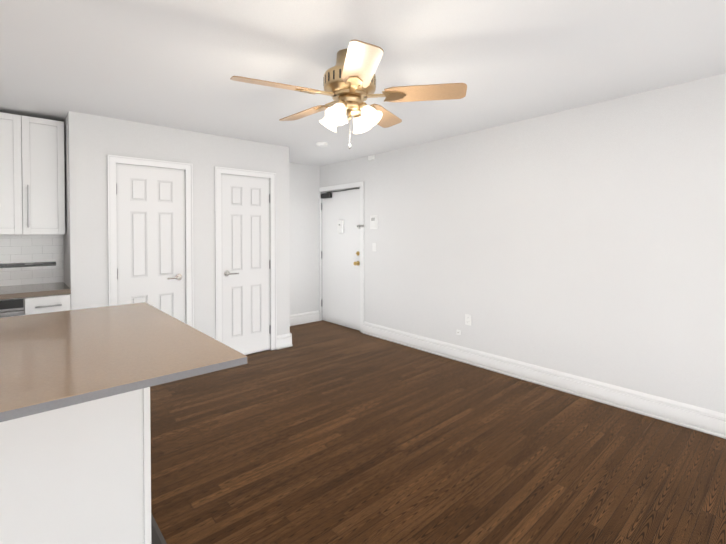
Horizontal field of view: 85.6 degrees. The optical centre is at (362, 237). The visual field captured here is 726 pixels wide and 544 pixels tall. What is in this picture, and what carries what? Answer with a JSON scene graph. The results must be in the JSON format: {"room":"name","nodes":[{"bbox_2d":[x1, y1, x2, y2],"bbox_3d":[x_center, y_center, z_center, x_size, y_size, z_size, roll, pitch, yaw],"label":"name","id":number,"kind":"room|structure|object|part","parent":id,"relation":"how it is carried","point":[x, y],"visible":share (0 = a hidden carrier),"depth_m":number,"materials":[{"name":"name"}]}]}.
{"room":"kitchen","nodes":[
{"label":"kitchen","id":0,"kind":"room"},
{"bbox_2d":[63,159,66,284],"bbox_3d":[-2.739,0.133,3.710,0.120,2.440,0.580,-1,1,-42],"label":"wall","id":1,"kind":"structure","parent":0,"point":[64,235],"depth_m":3.63,"materials":[{"name":"paint"}]},
{"bbox_2d":[64,111,289,338],"bbox_3d":[-1.739,0.127,4.121,2.160,2.440,0.100,-1,1,-42],"label":"wall","id":2,"kind":"structure","parent":0,"point":[91,142],"depth_m":3.82,"materials":[{"name":"paint"}]},
{"bbox_2d":[107,154,193,327],"bbox_3d":[-2.058,0.300,3.824,0.739,2.102,0.122,-1,1,-42],"label":"trim","id":3,"kind":"structure","parent":2,"relation":"attached to","point":[113,160],"depth_m":3.74,"materials":[{"name":"white wood"}]},
{"bbox_2d":[116,163,185,322],"bbox_3d":[-2.033,0.330,3.792,0.605,2.028,0.098,-1,1,-42],"label":"closet door","id":4,"kind":"structure","parent":2,"relation":"in","point":[150,211],"depth_m":3.79,"materials":[{"name":"white wood"}]},
{"bbox_2d":[214,166,276,350],"bbox_3d":[-1.340,0.291,4.465,0.724,2.102,0.122,-1,1,-42],"label":"trim","id":5,"kind":"structure","parent":2,"relation":"attached to","point":[218,171],"depth_m":4.37,"materials":[{"name":"white wood"}]},
{"bbox_2d":[221,174,270,354],"bbox_3d":[-1.311,0.320,4.438,0.590,2.028,0.098,-1,1,-42],"label":"closet door","id":6,"kind":"structure","parent":2,"relation":"in","point":[245,239],"depth_m":4.44,"materials":[{"name":"white wood"}]},
{"bbox_2d":[277,333,291,349],"bbox_3d":[-0.954,1.256,4.750,0.211,0.162,0.034,-1,1,-42],"label":"baseboard","id":7,"kind":"structure","parent":2,"relation":"attached to","point":[284,341],"depth_m":4.75,"materials":[{"name":"white wood"}]},
{"bbox_2d":[289,162,319,314],"bbox_3d":[-1.128,0.100,5.888,1.105,2.440,0.100,-1,1,-42],"label":"wall","id":8,"kind":"structure","parent":0,"point":[304,183],"depth_m":6.02,"materials":[{"name":"paint"}]},
{"bbox_2d":[290,310,320,325],"bbox_3d":[-1.084,1.240,5.855,1.105,0.162,0.034,-1,1,-42],"label":"baseboard","id":9,"kind":"structure","parent":8,"relation":"attached to","point":[304,318],"depth_m":6.02,"materials":[{"name":"white wood"}]},
{"bbox_2d":[0,0,725,165],"bbox_3d":[0.478,-1.137,0.812,5.650,0.188,11.580,-1,1,-42],"label":"ceiling","id":10,"kind":"structure","parent":0,"point":[177,64],"depth_m":2.40,"materials":[{"name":"paint"}]},
{"bbox_2d":[316,142,326,146],"bbox_3d":[-0.482,-1.085,4.596,0.132,0.038,0.132,-1,1,-42],"label":"smoke detector","id":11,"kind":"object","parent":10,"relation":"attached to","point":[321,144],"visible":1,"depth_m":4.55,"materials":[{"name":"white plastic"}]},
{"bbox_2d":[230,40,466,148],"bbox_3d":[-0.114,-0.815,2.379,1.320,0.567,1.277,-1,1,-42],"label":"ceiling fan","id":12,"kind":"object","parent":10,"relation":"hanging from","point":[349,81],"visible":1,"depth_m":2.26,"materials":[{"name":"brown wood"}]},
{"bbox_3d":[-0.079,-0.903,2.351,0.314,0.391,0.314,-1,1,-42],"label":"motor","id":13,"kind":"part","parent":12,"relation":"part of","materials":[{"name":"gold metal"}]},
{"bbox_2d":[150,320,725,543],"bbox_3d":[0.478,1.422,0.851,5.650,0.050,11.580,-1,1,-42],"label":"floor","id":14,"kind":"structure","parent":0,"point":[322,432],"depth_m":2.44,"materials":[{"name":"brown wood"}]},
{"bbox_2d":[0,282,70,317],"bbox_3d":[-3.497,0.906,2.840,2.179,0.920,0.662,-1,1,-42],"label":"base unit","id":15,"kind":"object","parent":14,"relation":"on","point":[20,300],"visible":0.25,"depth_m":3.23,"materials":[{"name":"white wood"}]},
{"bbox_2d":[0,390,166,543],"bbox_3d":[-2.092,0.943,1.373,2.316,0.891,1.125,-1,1,-42],"label":"base cabinet","id":16,"kind":"object","parent":14,"relation":"on","point":[75,443],"depth_m":1.52,"materials":[{"name":"white wood"}]},
{"bbox_2d":[0,302,246,421],"bbox_3d":[-1.912,0.484,1.299,2.496,0.029,1.585,-1,1,-42],"label":"countertop","id":17,"kind":"structure","parent":16,"relation":"on","point":[60,360],"depth_m":1.55,"materials":[{"name":"beige stone"}]},
{"bbox_2d":[320,73,725,412],"bbox_3d":[2.847,0.080,2.345,0.100,2.588,10.680,-1,1,-42],"label":"wall","id":18,"kind":"structure","parent":0,"point":[588,241],"depth_m":3.40,"materials":[{"name":"paint"}]},
{"bbox_2d":[319,181,363,332],"bbox_3d":[-0.301,0.270,5.857,0.116,2.102,1.052,-1,1,-42],"label":"door frame","id":19,"kind":"structure","parent":18,"relation":"attached to","point":[345,186],"depth_m":5.48,"materials":[{"name":"white wood"}]},
{"bbox_2d":[321,187,363,330],"bbox_3d":[-0.323,0.300,5.807,0.122,2.026,1.032,-1,1,-42],"label":"entry door","id":20,"kind":"structure","parent":18,"relation":"in","point":[340,258],"depth_m":5.83,"materials":[{"name":"white metal"}]},
{"bbox_2d":[368,155,374,160],"bbox_3d":[0.112,-1.076,5.288,0.030,0.060,0.100,-1,1,-42],"label":"detector","id":21,"kind":"object","parent":18,"relation":"attached to","point":[371,157],"visible":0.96,"depth_m":5.26,"materials":[{"name":"white plastic"}]},
{"bbox_2d":[370,215,377,228],"bbox_3d":[0.141,-0.206,5.274,0.022,0.190,0.150,-1,1,-42],"label":"thermostat","id":22,"kind":"object","parent":18,"relation":"attached to","point":[373,221],"visible":1,"depth_m":5.26,"materials":[{"name":"white plastic"}]},
{"bbox_2d":[372,243,375,251],"bbox_3d":[0.151,0.129,5.275,0.014,0.118,0.075,-1,1,-42],"label":"light switch","id":23,"kind":"object","parent":18,"relation":"attached to","point":[374,247],"visible":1,"depth_m":5.27,"materials":[{"name":"white plastic"}]},
{"bbox_2d":[465,314,470,325],"bbox_3d":[1.125,0.881,4.198,0.011,0.118,0.075,-1,1,-42],"label":"duplex electrical outlet","id":24,"kind":"object","parent":18,"relation":"attached to","point":[467,319],"visible":1,"depth_m":4.19,"materials":[{"name":"white plastic"}]},
{"bbox_2d":[363,321,725,438],"bbox_3d":[3.147,1.300,1.926,0.034,0.162,9.428,-1,1,-42],"label":"baseboard","id":25,"kind":"structure","parent":18,"relation":"attached to","point":[704,420],"depth_m":3.39,"materials":[{"name":"white wood"}]},
{"bbox_3d":[-3.796,0.143,3.088,2.285,2.440,0.100,-1,1,-42],"label":"wall","id":26,"kind":"structure","parent":0,"visible":0},
{"bbox_2d":[0,112,31,234],"bbox_3d":[-3.122,-0.532,3.363,0.396,1.010,0.350,-1,1,-42],"label":"upper cabinet","id":27,"kind":"object","parent":26,"relation":"attached to","point":[15,130],"depth_m":3.30,"materials":[{"name":"white wood"}]},
{"bbox_2d":[0,234,63,285],"bbox_3d":[-3.722,0.203,3.080,2.184,0.480,0.010,-1,1,-42],"label":"tile backsplash","id":28,"kind":"structure","parent":26,"relation":"attached to","point":[25,259],"depth_m":3.65,"materials":[{"name":"tile"}]}
]}

